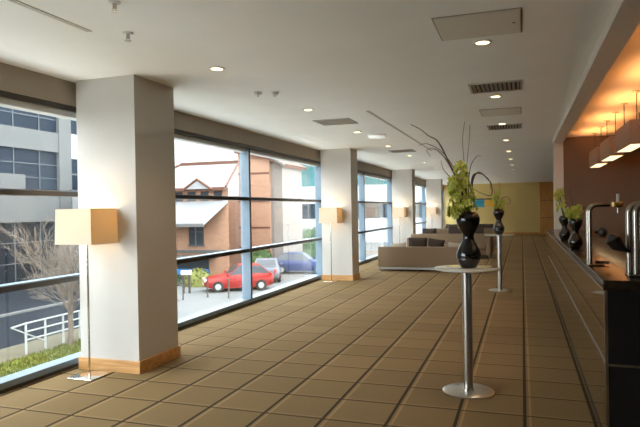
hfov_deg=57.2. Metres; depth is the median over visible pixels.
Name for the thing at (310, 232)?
bush
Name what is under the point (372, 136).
emergency light
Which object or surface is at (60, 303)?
kerb
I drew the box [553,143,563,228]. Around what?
pillar
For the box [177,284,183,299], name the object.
stand
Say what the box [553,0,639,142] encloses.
beam
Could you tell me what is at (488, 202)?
wall picture
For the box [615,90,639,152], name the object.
pendant light
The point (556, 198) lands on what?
orchid spray
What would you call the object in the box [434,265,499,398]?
table
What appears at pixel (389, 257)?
sofa
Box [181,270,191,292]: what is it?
signboard
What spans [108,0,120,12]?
sprinkler
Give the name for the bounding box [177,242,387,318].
ground
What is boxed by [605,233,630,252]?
tap
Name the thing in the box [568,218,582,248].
vase
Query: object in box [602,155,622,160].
diffuser
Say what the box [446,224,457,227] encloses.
cushion
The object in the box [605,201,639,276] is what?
beer font
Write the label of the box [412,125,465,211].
branch
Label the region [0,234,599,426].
floor
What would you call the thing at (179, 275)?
bush
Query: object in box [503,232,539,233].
baseboard
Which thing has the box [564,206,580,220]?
orchid spray
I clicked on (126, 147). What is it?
column
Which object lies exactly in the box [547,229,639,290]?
countertop
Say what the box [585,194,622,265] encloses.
beer font
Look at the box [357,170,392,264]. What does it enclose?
window
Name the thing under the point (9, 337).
road
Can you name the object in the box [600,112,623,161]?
pendant light
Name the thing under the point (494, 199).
orchid spray
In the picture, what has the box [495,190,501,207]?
orchid spray
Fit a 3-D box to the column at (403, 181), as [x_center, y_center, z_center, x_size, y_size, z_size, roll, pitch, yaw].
[3.068,-0.064,21.420,0.766,3.050,0.616,-1,0,19]
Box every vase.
[456,212,480,268]
[493,209,504,234]
[559,216,569,239]
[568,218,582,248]
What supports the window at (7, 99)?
in the wall at (13, 79)
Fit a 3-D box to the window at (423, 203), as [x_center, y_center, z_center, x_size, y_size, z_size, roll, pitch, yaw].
[3.876,0.025,25.443,0.176,2.800,7.990,-1,0,19]
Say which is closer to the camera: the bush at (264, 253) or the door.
the door
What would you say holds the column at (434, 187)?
on the floor
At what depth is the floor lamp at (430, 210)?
28.31 m
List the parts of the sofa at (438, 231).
backrest, armrest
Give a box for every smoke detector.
[254,91,261,96]
[270,91,278,96]
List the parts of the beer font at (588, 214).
foot plate, drip arm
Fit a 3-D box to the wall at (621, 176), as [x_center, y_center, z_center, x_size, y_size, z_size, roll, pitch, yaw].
[6.602,-0.070,11.750,3.178,3.050,0.220,-1,0,19]
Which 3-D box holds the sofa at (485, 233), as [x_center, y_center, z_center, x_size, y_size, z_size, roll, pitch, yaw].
[4.663,1.064,20.497,2.660,0.750,0.870,-1,0,19]
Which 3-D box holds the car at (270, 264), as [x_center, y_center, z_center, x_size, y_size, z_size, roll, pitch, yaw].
[-3.323,3.465,36.838,1.920,1.440,3.717,-1,0,-3]
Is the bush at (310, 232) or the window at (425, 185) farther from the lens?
the bush at (310, 232)
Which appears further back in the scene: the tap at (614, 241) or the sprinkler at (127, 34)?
the sprinkler at (127, 34)
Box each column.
[76,74,180,373]
[320,148,359,280]
[392,169,415,246]
[426,179,442,228]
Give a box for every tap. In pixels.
[598,228,606,235]
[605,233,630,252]
[612,194,622,206]
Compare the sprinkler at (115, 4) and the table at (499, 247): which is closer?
the sprinkler at (115, 4)
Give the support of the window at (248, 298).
in the wall at (13, 79)
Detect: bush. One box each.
[177,272,181,285]
[181,268,210,286]
[252,249,273,257]
[252,253,262,262]
[303,226,315,241]
[303,235,315,257]
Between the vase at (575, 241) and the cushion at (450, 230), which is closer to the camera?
the vase at (575, 241)
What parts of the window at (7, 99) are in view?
head frame, sill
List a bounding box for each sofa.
[378,246,458,270]
[407,234,491,258]
[436,229,496,247]
[485,233,493,255]
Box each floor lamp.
[55,209,117,380]
[319,207,341,281]
[392,207,406,238]
[427,207,436,213]
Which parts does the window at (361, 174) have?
sill, head frame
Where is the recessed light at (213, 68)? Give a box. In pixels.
[209,66,224,70]
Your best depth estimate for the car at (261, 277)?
31.98 m
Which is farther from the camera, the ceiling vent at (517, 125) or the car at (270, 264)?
the car at (270, 264)
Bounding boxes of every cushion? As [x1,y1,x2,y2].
[391,242,405,246]
[408,238,426,246]
[422,228,436,233]
[427,238,444,246]
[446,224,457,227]
[448,228,461,233]
[448,242,459,246]
[474,228,483,233]
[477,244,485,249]
[482,224,493,227]
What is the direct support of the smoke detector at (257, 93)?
attached to the ceiling
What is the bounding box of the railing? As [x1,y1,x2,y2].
[11,310,80,354]
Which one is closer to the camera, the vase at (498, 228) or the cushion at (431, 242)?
the vase at (498, 228)
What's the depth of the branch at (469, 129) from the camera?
5.21 m
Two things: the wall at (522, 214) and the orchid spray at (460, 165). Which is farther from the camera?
the wall at (522, 214)
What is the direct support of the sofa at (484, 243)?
on the floor
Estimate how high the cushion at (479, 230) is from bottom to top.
0.466 m
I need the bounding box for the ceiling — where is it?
[0,0,639,184]
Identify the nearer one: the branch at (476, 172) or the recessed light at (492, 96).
the branch at (476, 172)
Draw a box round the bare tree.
[0,213,79,344]
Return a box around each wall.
[0,62,443,188]
[444,182,539,231]
[563,135,639,246]
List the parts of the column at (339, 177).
baseboard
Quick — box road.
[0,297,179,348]
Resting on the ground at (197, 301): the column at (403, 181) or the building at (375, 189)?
the building at (375, 189)
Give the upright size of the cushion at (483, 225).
0.466 m
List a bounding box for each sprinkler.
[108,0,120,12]
[123,32,132,41]
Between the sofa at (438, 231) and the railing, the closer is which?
the railing
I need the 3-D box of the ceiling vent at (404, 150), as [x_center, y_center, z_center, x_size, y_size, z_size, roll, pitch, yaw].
[2.004,-1.522,14.312,0.580,0.016,0.570,-1,0,19]
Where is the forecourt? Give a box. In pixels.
[0,281,79,312]
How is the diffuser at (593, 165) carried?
attached to the pendant light at (594, 155)
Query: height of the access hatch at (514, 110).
0.012 m
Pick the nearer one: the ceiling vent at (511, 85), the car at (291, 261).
the ceiling vent at (511, 85)
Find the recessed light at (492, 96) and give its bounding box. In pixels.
[489,95,501,97]
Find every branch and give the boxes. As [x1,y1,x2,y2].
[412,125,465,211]
[466,129,469,209]
[468,156,476,211]
[470,172,492,211]
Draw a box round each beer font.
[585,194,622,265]
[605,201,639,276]
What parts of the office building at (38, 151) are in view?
infill panel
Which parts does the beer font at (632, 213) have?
foot plate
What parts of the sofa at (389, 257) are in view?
plinth rail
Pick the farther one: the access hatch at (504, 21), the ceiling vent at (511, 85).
the ceiling vent at (511, 85)
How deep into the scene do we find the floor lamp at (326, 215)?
13.29 m
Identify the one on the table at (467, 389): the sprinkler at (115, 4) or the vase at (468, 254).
the vase at (468, 254)
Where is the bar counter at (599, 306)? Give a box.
[547,229,639,426]
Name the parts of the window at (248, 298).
head frame, sill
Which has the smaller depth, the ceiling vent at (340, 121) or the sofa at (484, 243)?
the ceiling vent at (340, 121)
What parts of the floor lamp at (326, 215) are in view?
lamp shade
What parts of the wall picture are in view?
teal panel, yellow panel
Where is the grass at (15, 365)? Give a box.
[0,338,80,377]
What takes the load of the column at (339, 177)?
on the floor
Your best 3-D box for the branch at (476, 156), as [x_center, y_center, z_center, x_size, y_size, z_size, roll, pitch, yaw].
[1.364,-0.208,5.176,0.115,0.602,0.007,-1,0,19]
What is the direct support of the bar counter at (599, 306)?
on the floor
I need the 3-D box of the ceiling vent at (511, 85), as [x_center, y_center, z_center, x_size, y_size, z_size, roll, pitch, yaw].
[2.063,-1.480,6.877,0.600,0.016,0.560,-1,0,19]
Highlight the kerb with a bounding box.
[0,298,79,317]
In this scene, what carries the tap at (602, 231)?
on the beer font at (588, 214)
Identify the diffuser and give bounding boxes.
[590,163,606,167]
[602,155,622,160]
[618,144,639,151]
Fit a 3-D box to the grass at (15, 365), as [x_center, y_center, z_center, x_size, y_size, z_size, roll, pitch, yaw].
[-10.822,4.395,8.119,2.981,0.170,28.200,-1,0,19]
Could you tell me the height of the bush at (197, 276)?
1.118 m
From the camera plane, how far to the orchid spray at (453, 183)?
5.16 m
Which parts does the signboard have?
post, panel, post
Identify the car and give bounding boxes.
[203,263,273,292]
[255,258,281,281]
[277,251,315,273]
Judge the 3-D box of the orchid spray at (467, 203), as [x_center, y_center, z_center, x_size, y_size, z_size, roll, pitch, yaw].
[1.300,-0.133,5.199,0.192,0.455,0.168,-1,0,19]
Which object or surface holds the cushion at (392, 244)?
on the sofa at (389, 257)
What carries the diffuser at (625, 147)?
attached to the pendant light at (626, 136)
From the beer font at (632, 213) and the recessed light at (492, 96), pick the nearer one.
the beer font at (632, 213)
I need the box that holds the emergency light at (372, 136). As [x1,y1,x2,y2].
[367,134,385,138]
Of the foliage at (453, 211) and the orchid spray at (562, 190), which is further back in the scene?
the orchid spray at (562, 190)
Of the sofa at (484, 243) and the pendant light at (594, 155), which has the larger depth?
the sofa at (484, 243)
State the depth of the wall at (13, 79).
8.44 m
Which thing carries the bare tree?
on the grass at (15, 365)
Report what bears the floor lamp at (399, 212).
on the floor
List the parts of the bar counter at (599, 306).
kick plate, counter panel, trim rail, corner trim, panel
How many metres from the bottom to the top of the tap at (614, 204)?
0.107 m
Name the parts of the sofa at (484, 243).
backrest, armrest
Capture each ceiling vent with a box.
[8,0,91,31]
[313,118,357,125]
[366,111,431,150]
[388,149,415,152]
[468,79,522,93]
[487,123,521,129]
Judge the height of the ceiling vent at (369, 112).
0.006 m
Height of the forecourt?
0.011 m
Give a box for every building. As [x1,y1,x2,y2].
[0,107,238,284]
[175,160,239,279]
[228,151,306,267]
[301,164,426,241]
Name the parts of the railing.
post, post, rail, rail, rail, post, post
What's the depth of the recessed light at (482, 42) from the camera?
5.01 m
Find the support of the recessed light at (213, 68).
in the ceiling
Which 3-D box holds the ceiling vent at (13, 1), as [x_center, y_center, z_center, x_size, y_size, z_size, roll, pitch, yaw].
[-1.963,-1.399,4.003,0.044,0.006,1.120,-1,0,19]
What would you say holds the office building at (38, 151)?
on the ground at (197, 301)
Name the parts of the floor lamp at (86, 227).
lamp shade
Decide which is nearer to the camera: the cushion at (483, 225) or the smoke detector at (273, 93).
the smoke detector at (273, 93)
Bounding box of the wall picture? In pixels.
[473,198,495,206]
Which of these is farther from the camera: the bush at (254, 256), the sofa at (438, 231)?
the bush at (254, 256)
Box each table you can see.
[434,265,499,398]
[484,234,513,291]
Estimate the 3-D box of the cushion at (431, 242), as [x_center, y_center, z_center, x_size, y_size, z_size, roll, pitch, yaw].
[3.021,0.872,15.344,0.492,0.465,0.185,-1,0,25]
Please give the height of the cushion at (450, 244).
0.422 m
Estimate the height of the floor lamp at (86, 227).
1.690 m
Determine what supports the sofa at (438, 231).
on the floor
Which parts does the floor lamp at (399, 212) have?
lamp shade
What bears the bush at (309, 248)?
on the ground at (197, 301)
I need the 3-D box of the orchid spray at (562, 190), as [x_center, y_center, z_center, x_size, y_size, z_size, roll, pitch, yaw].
[3.428,-0.138,8.323,0.173,0.491,0.158,-1,0,19]
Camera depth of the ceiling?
5.72 m
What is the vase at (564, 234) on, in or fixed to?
on the bar counter at (599, 306)
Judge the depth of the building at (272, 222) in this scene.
44.65 m
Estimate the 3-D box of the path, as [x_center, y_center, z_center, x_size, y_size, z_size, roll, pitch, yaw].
[-14.586,4.558,4.129,1.600,0.020,38.200,-1,0,19]
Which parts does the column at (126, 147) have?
baseboard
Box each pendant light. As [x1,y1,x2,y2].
[589,126,607,167]
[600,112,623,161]
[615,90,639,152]
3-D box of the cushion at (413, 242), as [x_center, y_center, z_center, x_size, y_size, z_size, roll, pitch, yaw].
[2.582,0.864,15.484,0.500,0.450,0.192,-1,0,15]
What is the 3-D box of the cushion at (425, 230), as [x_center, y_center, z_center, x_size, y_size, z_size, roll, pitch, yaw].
[3.838,0.753,20.604,0.500,0.466,0.203,-1,0,22]
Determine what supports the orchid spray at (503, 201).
in the vase at (498, 228)
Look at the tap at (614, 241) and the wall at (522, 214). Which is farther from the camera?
the wall at (522, 214)
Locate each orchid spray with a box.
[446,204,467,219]
[447,173,471,211]
[447,182,463,210]
[453,160,474,210]
[457,173,477,211]
[491,194,499,208]
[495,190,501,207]
[497,200,504,210]
[554,190,563,215]
[555,187,565,211]
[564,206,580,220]
[568,204,583,219]
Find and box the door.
[539,182,553,233]
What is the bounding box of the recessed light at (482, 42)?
[473,39,491,45]
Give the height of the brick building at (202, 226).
7.784 m
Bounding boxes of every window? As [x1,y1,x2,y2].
[0,90,80,393]
[174,129,322,329]
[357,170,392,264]
[391,177,425,233]
[425,185,443,227]
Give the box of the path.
[0,328,80,363]
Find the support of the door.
in the wall at (522, 214)
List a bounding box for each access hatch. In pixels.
[431,7,521,40]
[479,107,521,116]
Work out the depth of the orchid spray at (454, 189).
5.26 m
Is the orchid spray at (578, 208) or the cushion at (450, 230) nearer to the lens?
the orchid spray at (578, 208)

